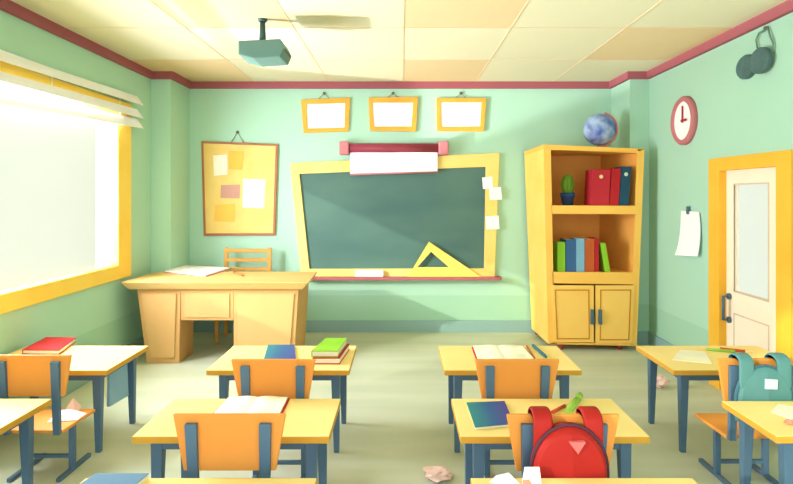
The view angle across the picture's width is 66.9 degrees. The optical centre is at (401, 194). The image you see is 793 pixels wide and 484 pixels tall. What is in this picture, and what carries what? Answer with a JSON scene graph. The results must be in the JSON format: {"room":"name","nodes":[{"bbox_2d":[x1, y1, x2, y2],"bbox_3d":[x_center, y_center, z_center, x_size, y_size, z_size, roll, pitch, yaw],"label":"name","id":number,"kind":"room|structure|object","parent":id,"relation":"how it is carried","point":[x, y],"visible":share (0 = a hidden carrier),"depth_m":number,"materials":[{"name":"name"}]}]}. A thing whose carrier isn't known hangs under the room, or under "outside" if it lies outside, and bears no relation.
{"room":"classroom","nodes":[
{"label":"classroom","id":0,"kind":"room"},
{"bbox_2d":[0,10,150,398],"bbox_3d":[-3.088,0.155,3.555,0.250,3.210,8.310,0,0,0],"label":"wall","id":1,"kind":"structure","parent":0,"point":[107,314],"depth_m":6.06,"materials":[{"name":"paint"}]},
{"bbox_2d":[0,61,130,314],"bbox_3d":[-2.981,-0.055,4.740,0.105,1.860,3.520,0,0,0],"label":"window","id":2,"kind":"structure","parent":1,"relation":"in","point":[119,267],"depth_m":6.07,"materials":[{"name":"yellow wood"}]},
{"bbox_2d":[0,49,143,128],"bbox_3d":[-2.908,-0.840,4.770,0.101,0.490,3.740,0,0,0],"label":"window blind","id":3,"kind":"object","parent":2,"relation":"attached to","point":[5,99],"visible":1,"depth_m":5.12,"materials":[{"name":"beige plastic"}]},
{"bbox_2d":[27,336,143,404],"bbox_3d":[-2.953,1.685,3.240,0.020,0.150,7.680,0,0,0],"label":"baseboard","id":4,"kind":"structure","parent":1,"relation":"attached to","point":[73,385],"depth_m":5.44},
{"bbox_2d":[0,332,778,483],"bbox_3d":[-0.024,1.820,3.680,6.379,0.120,8.560,0,0,0],"label":"floor","id":5,"kind":"structure","parent":0,"point":[397,425],"depth_m":4.86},
{"bbox_2d":[0,399,51,483],"bbox_3d":[-2.480,1.470,3.205,0.900,0.580,0.550,0,0,0],"label":"school desk","id":6,"kind":"object","parent":5,"relation":"on","point":[14,413],"visible":1,"depth_m":3.38,"materials":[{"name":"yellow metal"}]},
{"bbox_2d":[0,355,94,482],"bbox_3d":[-2.255,1.365,3.823,0.498,0.790,0.434,0,0,0],"label":"chair","id":7,"kind":"object","parent":5,"relation":"on","point":[20,375],"visible":0.73,"depth_m":3.64,"materials":[{"name":"orange wood"}]},
{"bbox_2d":[48,409,85,421],"bbox_3d":[-2.145,1.407,3.844,0.182,0.052,0.131,0,0,0],"label":"crumpled paper","id":8,"kind":"object","parent":7,"relation":"on","point":[66,415],"visible":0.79,"depth_m":3.84,"materials":[{"name":"white paper"}]},
{"bbox_2d":[65,398,81,410],"bbox_3d":[-2.174,1.387,3.954,0.102,0.091,0.052,0,0,0],"label":"crumpled paper","id":9,"kind":"object","parent":7,"relation":"on","point":[74,405],"visible":0.68,"depth_m":3.95,"materials":[{"name":"pink paper"}]},
{"bbox_2d":[7,346,147,452],"bbox_3d":[-2.458,1.470,4.370,0.945,0.580,0.660,0,0,0],"label":"school desk","id":10,"kind":"object","parent":5,"relation":"on","point":[94,363],"visible":0.66,"depth_m":4.30,"materials":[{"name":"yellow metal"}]},
{"bbox_2d":[22,337,75,354],"bbox_3d":[-2.699,1.162,4.629,0.277,0.036,0.451,0,0,-8],"label":"book","id":11,"kind":"object","parent":10,"relation":"on","point":[47,345],"visible":0.98,"depth_m":4.53,"materials":[{"name":"red paper"}]},
{"bbox_2d":[107,364,128,406],"bbox_3d":[-2.100,1.379,4.440,0.028,0.312,0.300,0,0,0],"label":"hanging bag","id":12,"kind":"object","parent":10,"relation":"hanging from","point":[117,382],"visible":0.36,"depth_m":4.41,"materials":[{"name":"teal fabric"}]},
{"bbox_2d":[80,478,316,483],"bbox_3d":[-0.838,1.470,2.228,0.965,0.580,0.555,0,0,0],"label":"school desk","id":13,"kind":"object","parent":5,"relation":"on","point":[149,480],"visible":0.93,"depth_m":2.47,"materials":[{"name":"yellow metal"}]},
{"bbox_2d":[81,473,148,483],"bbox_3d":[-1.185,1.169,2.380,0.260,0.021,0.240,0,0,0],"label":"notebook","id":14,"kind":"object","parent":13,"relation":"on","point":[98,478],"visible":1,"depth_m":2.45,"materials":[{"name":"blue paper"}]},
{"bbox_2d":[121,272,316,362],"bbox_3d":[-1.927,1.327,6.592,1.934,0.865,0.855,0,0,0],"label":"desk","id":15,"kind":"object","parent":5,"relation":"on","point":[265,308],"visible":0.87,"depth_m":6.25,"materials":[{"name":"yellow wood"}]},
{"bbox_2d":[163,265,229,276],"bbox_3d":[-2.428,0.884,7.014,0.865,0.022,0.672,0,0,20],"label":"magazine","id":16,"kind":"object","parent":15,"relation":"on","point":[203,271],"visible":1,"depth_m":6.94,"materials":[{"name":"white paper"}]},
{"bbox_2d":[173,413,285,477],"bbox_3d":[-0.765,1.365,2.843,0.498,0.790,0.434,0,0,0],"label":"chair","id":17,"kind":"object","parent":5,"relation":"on","point":[207,441],"visible":0.84,"depth_m":2.65,"materials":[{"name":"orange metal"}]},
{"bbox_2d":[132,399,340,483],"bbox_3d":[-0.838,1.470,3.205,0.965,0.580,0.550,0,0,0],"label":"school desk","id":18,"kind":"object","parent":5,"relation":"on","point":[309,424],"visible":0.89,"depth_m":3.07,"materials":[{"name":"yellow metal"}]},
{"bbox_2d":[214,396,289,412],"bbox_3d":[-0.830,1.169,3.288,0.380,0.022,0.352,0,0,0],"label":"open book","id":19,"kind":"object","parent":18,"relation":"on","point":[240,404],"visible":0.61,"depth_m":3.32,"materials":[{"name":"white paper"}]},
{"bbox_2d":[214,248,271,342],"bbox_3d":[-1.930,1.210,7.320,0.600,1.100,0.440,0,0,0],"label":"chair","id":20,"kind":"object","parent":5,"relation":"on","point":[227,251],"visible":0.48,"depth_m":7.50,"materials":[{"name":"brown wood"}]},
{"bbox_2d":[231,359,315,477],"bbox_3d":[-0.760,1.365,3.728,0.498,0.790,0.434,0,0,0],"label":"chair","id":21,"kind":"object","parent":5,"relation":"on","point":[290,378],"visible":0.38,"depth_m":3.54,"materials":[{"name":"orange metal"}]},
{"bbox_2d":[206,346,356,452],"bbox_3d":[-0.838,1.470,4.370,0.965,0.580,0.660,0,0,0],"label":"school desk","id":22,"kind":"object","parent":5,"relation":"on","point":[337,373],"visible":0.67,"depth_m":4.15,"materials":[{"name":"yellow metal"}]},
{"bbox_2d":[264,345,295,358],"bbox_3d":[-0.896,1.173,4.456,0.227,0.015,0.473,0,0,-9],"label":"notebook","id":23,"kind":"object","parent":22,"relation":"on","point":[273,351],"visible":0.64,"depth_m":4.44,"materials":[{"name":"blue paper"}]},
{"bbox_2d":[312,344,349,363],"bbox_3d":[-0.512,1.157,4.380,0.189,0.045,0.418,0,0,5],"label":"book","id":24,"kind":"object","parent":22,"relation":"on","point":[319,360],"visible":0.41,"depth_m":4.19,"materials":[{"name":"beige paper"}]},
{"bbox_2d":[311,338,346,356],"bbox_3d":[-0.527,1.113,4.385,0.184,0.045,0.386,0,0,5],"label":"book","id":25,"kind":"object","parent":24,"relation":"on","point":[329,347],"visible":1,"depth_m":4.29,"materials":[{"name":"green paper"}]},
{"bbox_2d":[423,465,452,481],"bbox_3d":[0.225,1.730,3.727,0.191,0.059,0.158,0,0,0],"label":"crumpled paper","id":26,"kind":"object","parent":5,"relation":"on","point":[434,473],"visible":1,"depth_m":3.70,"materials":[{"name":"paper"}]},
{"bbox_2d":[438,346,581,452],"bbox_3d":[0.749,1.470,4.370,0.927,0.580,0.660,0,0,0],"label":"school desk","id":27,"kind":"object","parent":5,"relation":"on","point":[458,362],"visible":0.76,"depth_m":4.20,"materials":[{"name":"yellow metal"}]},
{"bbox_2d":[472,345,533,358],"bbox_3d":[0.740,1.169,4.438,0.424,0.022,0.412,0,0,0],"label":"open book","id":28,"kind":"object","parent":27,"relation":"on","point":[480,351],"visible":0.67,"depth_m":4.43,"materials":[{"name":"white paper"}]},
{"bbox_2d":[531,344,546,357],"bbox_3d":[1.027,1.168,4.517,0.024,0.023,0.375,0,0,-4],"label":"pen","id":29,"kind":"object","parent":27,"relation":"on","point":[535,347],"visible":1,"depth_m":4.47,"materials":[{"name":"teal plastic"}]},
{"bbox_2d":[475,359,558,477],"bbox_3d":[0.680,1.365,3.728,0.498,0.790,0.434,0,0,0],"label":"chair","id":30,"kind":"object","parent":5,"relation":"on","point":[497,378],"visible":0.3,"depth_m":3.54,"materials":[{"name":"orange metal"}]},
{"bbox_2d":[451,399,649,483],"bbox_3d":[0.749,1.470,3.205,0.927,0.580,0.550,0,0,0],"label":"school desk","id":31,"kind":"object","parent":5,"relation":"on","point":[628,433],"visible":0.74,"depth_m":3.04,"materials":[{"name":"yellow wood"},{"name":"blue steel"}]},
{"bbox_2d":[466,401,509,429],"bbox_3d":[0.471,1.173,3.204,0.218,0.015,0.383,0,0,0],"label":"notebook","id":32,"kind":"object","parent":31,"relation":"on","point":[490,414],"visible":0.86,"depth_m":3.20,"materials":[{"name":"blue paper"}]},
{"bbox_2d":[551,404,567,413],"bbox_3d":[0.859,1.171,3.287,0.018,0.017,0.210,0,0,43],"label":"pencil","id":33,"kind":"object","parent":31,"relation":"on","point":[553,411],"visible":0.85,"depth_m":3.28,"materials":[{"name":"brown wood"}]},
{"bbox_2d":[564,392,582,413],"bbox_3d":[0.959,1.162,3.345,0.036,0.035,0.306,0,0,29],"label":"marker","id":34,"kind":"object","parent":31,"relation":"on","point":[579,396],"visible":0.94,"depth_m":3.31,"materials":[{"name":"green plastic"}]},
{"bbox_2d":[506,414,618,477],"bbox_3d":[0.712,1.365,2.838,0.498,0.790,0.434,0,0,0],"label":"chair","id":35,"kind":"object","parent":5,"relation":"on","point":[520,426],"visible":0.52,"depth_m":2.65,"materials":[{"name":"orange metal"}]},
{"bbox_2d":[528,406,609,477],"bbox_3d":[0.715,1.122,2.606,0.344,0.376,0.208,0,0,0],"label":"backpack","id":36,"kind":"object","parent":35,"relation":"hanging from","point":[565,449],"visible":0.94,"depth_m":2.53,"materials":[{"name":"red fabric"}]},
{"bbox_2d":[524,144,643,349],"bbox_3d":[2.149,0.594,7.195,1.183,2.332,0.930,0,0,0],"label":"bookcase","id":37,"kind":"object","parent":5,"relation":"on","point":[601,307],"visible":0.97,"depth_m":6.78,"materials":[{"name":"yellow wood"}]},
{"bbox_2d":[553,240,564,271],"bbox_3d":[1.814,0.707,6.950,0.088,0.343,0.240,0,0,0],"label":"book","id":38,"kind":"object","parent":37,"relation":"on","point":[558,246],"visible":0.84,"depth_m":6.83,"materials":[{"name":"green paper"}]},
{"bbox_2d":[560,174,574,204],"bbox_3d":[1.917,-0.061,6.950,0.168,0.360,0.168,0,0,0],"label":"potted cactus","id":39,"kind":"object","parent":37,"relation":"on","point":[567,182],"visible":0.98,"depth_m":6.89,"materials":[{"name":"green plant"}]},
{"bbox_2d":[560,238,575,271],"bbox_3d":[1.921,0.692,6.960,0.114,0.372,0.260,0,0,0],"label":"book","id":40,"kind":"object","parent":37,"relation":"on","point":[570,244],"visible":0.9,"depth_m":6.83,"materials":[{"name":"blue paper"}]},
{"bbox_2d":[570,237,584,271],"bbox_3d":[2.031,0.687,6.960,0.096,0.383,0.260,0,0,0],"label":"book","id":41,"kind":"object","parent":37,"relation":"on","point":[580,242],"visible":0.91,"depth_m":6.83,"materials":[{"name":"blue paper"}]},
{"bbox_2d":[584,237,593,271],"bbox_3d":[2.138,0.690,6.955,0.105,0.378,0.250,0,0,0],"label":"book","id":42,"kind":"object","parent":37,"relation":"on","point":[589,242],"visible":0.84,"depth_m":6.83,"materials":[{"name":"orange paper"}]},
{"bbox_2d":[588,237,598,271],"bbox_3d":[2.219,0.687,6.955,0.048,0.383,0.250,0,0,0],"label":"book","id":43,"kind":"object","parent":37,"relation":"on","point":[596,240],"visible":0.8,"depth_m":6.83,"materials":[{"name":"red paper"}]},
{"bbox_2d":[584,170,610,204],"bbox_3d":[2.261,-0.086,6.954,0.231,0.409,0.253,0,0,0],"label":"binder","id":44,"kind":"object","parent":37,"relation":"on","point":[597,182],"visible":0.92,"depth_m":6.83,"materials":[{"name":"red plastic"}]},
{"bbox_2d":[583,112,617,146],"bbox_3d":[2.345,-0.762,7.100,0.397,0.437,0.376,0,0,0],"label":"globe","id":45,"kind":"object","parent":37,"relation":"on","point":[600,129],"visible":0.91,"depth_m":6.98},
{"bbox_2d":[599,242,609,271],"bbox_3d":[2.315,0.712,6.940,0.116,0.332,0.220,0,0,0],"label":"book","id":46,"kind":"object","parent":37,"relation":"on","point":[603,257],"visible":0.87,"depth_m":6.83,"materials":[{"name":"green paper"}]},
{"bbox_2d":[605,169,620,204],"bbox_3d":[2.428,-0.091,6.955,0.132,0.421,0.250,0,0,0],"label":"binder","id":47,"kind":"object","parent":37,"relation":"on","point":[615,174],"visible":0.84,"depth_m":6.83,"materials":[{"name":"red plastic"}]},
{"bbox_2d":[614,167,630,204],"bbox_3d":[2.542,-0.103,6.954,0.138,0.443,0.253,0,0,0],"label":"binder","id":48,"kind":"object","parent":37,"relation":"on","point":[625,176],"visible":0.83,"depth_m":6.83,"materials":[{"name":"blue plastic"}]},
{"bbox_2d":[470,478,697,483],"bbox_3d":[0.749,1.470,2.228,0.927,0.580,0.555,0,0,0],"label":"school desk","id":49,"kind":"object","parent":5,"relation":"on","point":[472,480],"visible":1,"depth_m":2.48,"materials":[{"name":"yellow wood"}]},
{"bbox_2d":[489,467,540,483],"bbox_3d":[0.461,1.149,2.441,0.210,0.061,0.091,0,0,9],"label":"folded paper","id":50,"kind":"object","parent":49,"relation":"on","point":[531,473],"visible":1,"depth_m":2.45,"materials":[{"name":"white paper"}]},
{"bbox_2d":[522,479,530,483],"bbox_3d":[0.506,1.159,2.397,0.054,0.041,0.027,0,0,0],"label":"folded paper","id":51,"kind":"object","parent":49,"relation":"on","point":[527,481],"visible":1,"depth_m":2.40,"materials":[{"name":"paper"}]},
{"bbox_2d":[656,374,669,388],"bbox_3d":[2.356,1.695,5.471,0.141,0.130,0.148,0,0,-26],"label":"crumpled paper","id":52,"kind":"object","parent":5,"relation":"on","point":[662,381],"visible":0.7,"depth_m":5.43,"materials":[{"name":"pink paper"}]},
{"bbox_2d":[636,346,771,452],"bbox_3d":[2.305,1.470,4.370,0.950,0.580,0.660,0,0,0],"label":"school desk","id":53,"kind":"object","parent":5,"relation":"on","point":[662,356],"visible":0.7,"depth_m":4.28,"materials":[{"name":"yellow wood"},{"name":"blue steel"}]},
{"bbox_2d":[672,350,711,363],"bbox_3d":[2.115,1.179,4.395,0.255,0.003,0.339,0,0,23],"label":"paper sheet","id":54,"kind":"object","parent":53,"relation":"on","point":[682,355],"visible":1,"depth_m":4.37,"materials":[{"name":"yellow paper"}]},
{"bbox_2d":[700,348,734,352],"bbox_3d":[2.378,1.169,4.524,0.235,0.021,0.022,0,0,22],"label":"pencil","id":55,"kind":"object","parent":53,"relation":"on","point":[707,349],"visible":1,"depth_m":4.51,"materials":[{"name":"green wood"}]},
{"bbox_2d":[720,347,750,352],"bbox_3d":[2.513,1.169,4.517,0.210,0.021,0.022,0,0,29],"label":"pencil","id":56,"kind":"object","parent":53,"relation":"on","point":[736,350],"visible":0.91,"depth_m":4.50,"materials":[{"name":"brown wood"}]},
{"bbox_2d":[694,358,792,483],"bbox_3d":[2.120,1.365,3.743,0.498,0.790,0.434,0,0,0],"label":"chair","id":57,"kind":"object","parent":5,"relation":"on","point":[724,424],"visible":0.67,"depth_m":3.68,"materials":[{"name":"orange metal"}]},
{"bbox_2d":[728,353,792,421],"bbox_3d":[2.110,1.127,3.530,0.348,0.386,0.170,0,0,0],"label":"backpack","id":58,"kind":"object","parent":57,"relation":"hanging from","point":[764,382],"visible":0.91,"depth_m":3.47,"materials":[{"name":"teal fabric"}]},
{"bbox_2d":[722,401,792,483],"bbox_3d":[2.305,1.470,3.185,0.950,0.580,0.510,0,0,0],"label":"school desk","id":59,"kind":"object","parent":5,"relation":"on","point":[757,415],"visible":1,"depth_m":3.23,"materials":[{"name":"yellow wood"},{"name":"blue steel"}]},
{"bbox_2d":[771,404,792,418],"bbox_3d":[2.092,1.179,3.264,0.124,0.003,0.245,0,0,44],"label":"paper sheet","id":60,"kind":"object","parent":59,"relation":"on","point":[786,411],"visible":1,"depth_m":3.26,"materials":[{"name":"paper"}]},
{"bbox_2d":[784,419,792,424],"bbox_3d":[2.003,1.169,3.090,0.077,0.022,0.050,0,0,16],"label":"paper scrap","id":61,"kind":"object","parent":59,"relation":"on","point":[787,421],"visible":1,"depth_m":3.08,"materials":[{"name":"paper"}]},
{"bbox_2d":[11,0,786,81],"bbox_3d":[-0.024,-1.508,3.680,6.379,0.123,8.560,0,0,0],"label":"ceiling","id":62,"kind":"structure","parent":0,"point":[196,40],"depth_m":5.35,"materials":[{"name":"beige paint"}]},
{"bbox_2d":[238,18,290,66],"bbox_3d":[-1.115,-1.268,4.950,0.370,0.365,0.380,0,0,0],"label":"ceiling projector","id":63,"kind":"object","parent":62,"relation":"hanging from","point":[262,52],"visible":1,"depth_m":4.76,"materials":[{"name":"teal plastic"}]},
{"bbox_2d":[151,79,648,330],"bbox_3d":[-0.024,0.155,7.520,6.379,3.210,0.880,0,0,0],"label":"wall","id":64,"kind":"structure","parent":0,"point":[517,121],"depth_m":7.71,"materials":[{"name":"paint"}]},
{"bbox_2d":[201,131,277,235],"bbox_3d":[-2.079,-0.151,7.692,0.985,1.350,0.035,0,0,0],"label":"cork board","id":65,"kind":"object","parent":64,"relation":"attached to","point":[260,160],"visible":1,"depth_m":7.69,"materials":[{"name":"yellow"}]},
{"bbox_2d":[213,155,227,175],"bbox_3d":[-2.328,-0.381,7.686,0.186,0.275,0.003,0,0,0],"label":"note","id":66,"kind":"object","parent":65,"relation":"attached to","point":[219,161],"visible":1,"depth_m":7.68,"materials":[{"name":"beige paper"}]},
{"bbox_2d":[214,204,234,221],"bbox_3d":[-2.273,0.231,7.686,0.269,0.230,0.003,0,0,0],"label":"note","id":67,"kind":"object","parent":65,"relation":"attached to","point":[223,213],"visible":1,"depth_m":7.68,"materials":[{"name":"yellow paper"}]},
{"bbox_2d":[221,185,239,198],"bbox_3d":[-2.200,-0.045,7.686,0.250,0.179,0.003,0,0,0],"label":"note","id":68,"kind":"object","parent":65,"relation":"attached to","point":[227,191],"visible":1,"depth_m":7.68,"materials":[{"name":"pink paper"}]},
{"bbox_2d":[229,151,242,169],"bbox_3d":[-2.125,-0.445,7.684,0.192,0.250,0.003,0,0,0],"label":"note","id":69,"kind":"object","parent":65,"relation":"attached to","point":[235,157],"visible":1,"depth_m":7.68,"materials":[{"name":"yellow paper"}]},
{"bbox_2d":[242,179,265,207],"bbox_3d":[-1.895,-0.019,7.684,0.294,0.384,0.003,0,0,0],"label":"note","id":70,"kind":"object","parent":65,"relation":"attached to","point":[253,189],"visible":1,"depth_m":7.68,"materials":[{"name":"white paper"}]},
{"bbox_2d":[301,92,349,132],"bbox_3d":[-0.979,-1.060,7.692,0.626,0.529,0.035,0,0,0],"label":"picture frame","id":71,"kind":"object","parent":64,"relation":"attached to","point":[319,115],"visible":1,"depth_m":7.69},
{"bbox_2d":[307,103,344,128],"bbox_3d":[-0.975,-1.014,7.696,0.492,0.326,0.012,0,0,0],"label":"picture","id":72,"kind":"object","parent":71,"relation":"attached to","point":[319,115],"depth_m":7.69},
{"bbox_2d":[369,92,417,131],"bbox_3d":[-0.112,-1.069,7.692,0.633,0.512,0.035,0,0,0],"label":"picture frame","id":73,"kind":"object","parent":64,"relation":"attached to","point":[389,113],"visible":1,"depth_m":7.69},
{"bbox_2d":[373,103,412,126],"bbox_3d":[-0.118,-1.030,7.696,0.518,0.307,0.012,0,0,0],"label":"picture","id":74,"kind":"object","parent":73,"relation":"attached to","point":[384,114],"depth_m":7.69},
{"bbox_2d":[339,141,448,174],"bbox_3d":[-0.101,-0.465,7.628,1.379,0.430,0.157,0,0,0],"label":"projection screen","id":75,"kind":"object","parent":64,"relation":"attached to","point":[365,158],"visible":1,"depth_m":7.61,"materials":[{"name":"white fabric"}]},
{"bbox_2d":[290,153,501,279],"bbox_3d":[-0.084,0.270,7.630,2.684,1.619,0.160,0,0,0],"label":"chalkboard","id":76,"kind":"object","parent":64,"relation":"attached to","point":[346,223],"visible":0.77,"depth_m":7.68,"materials":[{"name":"stone"}]},
{"bbox_2d":[355,270,383,276],"bbox_3d":[-0.414,0.994,7.620,0.360,0.085,0.060,0,0,0],"label":"eraser","id":77,"kind":"object","parent":76,"relation":"on","point":[358,273],"visible":1,"depth_m":7.59,"materials":[{"name":"white"}]},
{"bbox_2d":[313,276,501,279],"bbox_3d":[0.006,1.057,7.630,2.504,0.038,0.160,0,0,0],"label":"chalk tray","id":78,"kind":"object","parent":76,"relation":"on","point":[316,277],"depth_m":7.55,"materials":[{"name":"red wood"}]},
{"bbox_2d":[408,242,480,276],"bbox_3d":[0.539,0.815,7.617,0.926,0.444,0.014,0,0,0],"label":"ruler","id":79,"kind":"object","parent":76,"relation":"on","point":[455,268],"visible":1,"depth_m":7.61,"materials":[{"name":"yellow plastic"}]},
{"bbox_2d":[482,177,492,188],"bbox_3d":[1.090,-0.156,7.654,0.140,0.159,0.003,0,0,0],"label":"sticky note","id":80,"kind":"object","parent":76,"relation":"attached to","point":[487,183],"visible":1,"depth_m":7.65,"materials":[{"name":"white paper"}]},
{"bbox_2d":[485,216,498,229],"bbox_3d":[1.153,0.350,7.646,0.178,0.178,0.003,0,0,0],"label":"sticky note","id":81,"kind":"object","parent":76,"relation":"attached to","point":[492,222],"visible":1,"depth_m":7.64,"materials":[{"name":"white paper"}]},
{"bbox_2d":[489,187,501,199],"bbox_3d":[1.192,-0.019,7.649,0.166,0.166,0.003,0,0,0],"label":"sticky note","id":82,"kind":"object","parent":76,"relation":"attached to","point":[495,193],"visible":1,"depth_m":7.65,"materials":[{"name":"white paper"}]},
{"bbox_2d":[193,320,648,344],"bbox_3d":[-0.024,1.685,7.385,5.879,0.150,0.650,0,0,0],"label":"baseboard","id":83,"kind":"structure","parent":64,"relation":"attached to","point":[199,325],"depth_m":7.69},
{"bbox_2d":[436,92,485,131],"bbox_3d":[0.761,-1.069,7.692,0.639,0.512,0.035,0,0,0],"label":"picture frame","id":84,"kind":"object","parent":64,"relation":"attached to","point":[465,114],"visible":1,"depth_m":7.69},
{"bbox_2d":[441,102,480,126],"bbox_3d":[0.755,-1.028,7.696,0.524,0.316,0.012,0,0,0],"label":"picture","id":85,"kind":"object","parent":84,"relation":"attached to","point":[453,114],"depth_m":7.69},
{"bbox_2d":[560,193,574,204],"bbox_3d":[1.917,0.046,6.950,0.168,0.145,0.168,0,0,0],"label":"pot","id":86,"kind":"object","parent":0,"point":[566,198],"depth_m":6.89,"materials":[{"name":"blue ceramic"}]},
{"bbox_2d":[649,12,792,345],"bbox_3d":[2.966,0.155,3.555,0.100,3.210,8.310,0,0,0],"label":"wall","id":87,"kind":"structure","parent":0,"point":[737,116],"depth_m":5.92,"materials":[{"name":"paint"}]},
{"bbox_2d":[0,0,792,88],"bbox_3d":[-0.024,-1.407,3.555,5.879,0.085,8.310,0,0,0],"label":"trim","id":88,"kind":"structure","parent":87,"relation":"attached to","point":[10,7],"depth_m":7.04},
{"bbox_2d":[648,332,708,380],"bbox_3d":[2.906,1.685,6.350,0.020,0.150,1.460,0,0,0],"label":"baseboard","id":89,"kind":"structure","parent":87,"relation":"attached to","point":[653,340],"depth_m":6.83,"materials":[{"name":"green paint"}]},
{"bbox_2d":[671,96,697,144],"bbox_3d":[2.889,-0.763,6.160,0.055,0.500,0.500,0,0,0],"label":"wall clock","id":90,"kind":"object","parent":87,"relation":"attached to","point":[684,116],"visible":1,"depth_m":6.12,"materials":[{"name":"red plastic"}]},
{"bbox_2d":[675,206,700,255],"bbox_3d":[2.888,0.371,6.037,0.064,0.513,0.436,0,0,-4],"label":"paper","id":91,"kind":"object","parent":87,"relation":"hanging from","point":[690,229],"visible":1,"depth_m":6.03,"materials":[{"name":"white paper"}]},
{"bbox_2d":[709,150,792,389],"bbox_3d":[2.917,0.713,5.015,0.118,2.095,1.190,0,0,0],"label":"door","id":92,"kind":"structure","parent":87,"relation":"in","point":[737,317],"depth_m":5.09,"materials":[{"name":"white wood"}]},
{"bbox_2d":[736,26,773,78],"bbox_3d":[2.880,-1.158,4.926,0.072,0.372,0.506,0,0,0],"label":"bell","id":93,"kind":"object","parent":87,"relation":"hanging from","point":[759,61],"visible":1,"depth_m":4.84,"materials":[{"name":"teal metal"}]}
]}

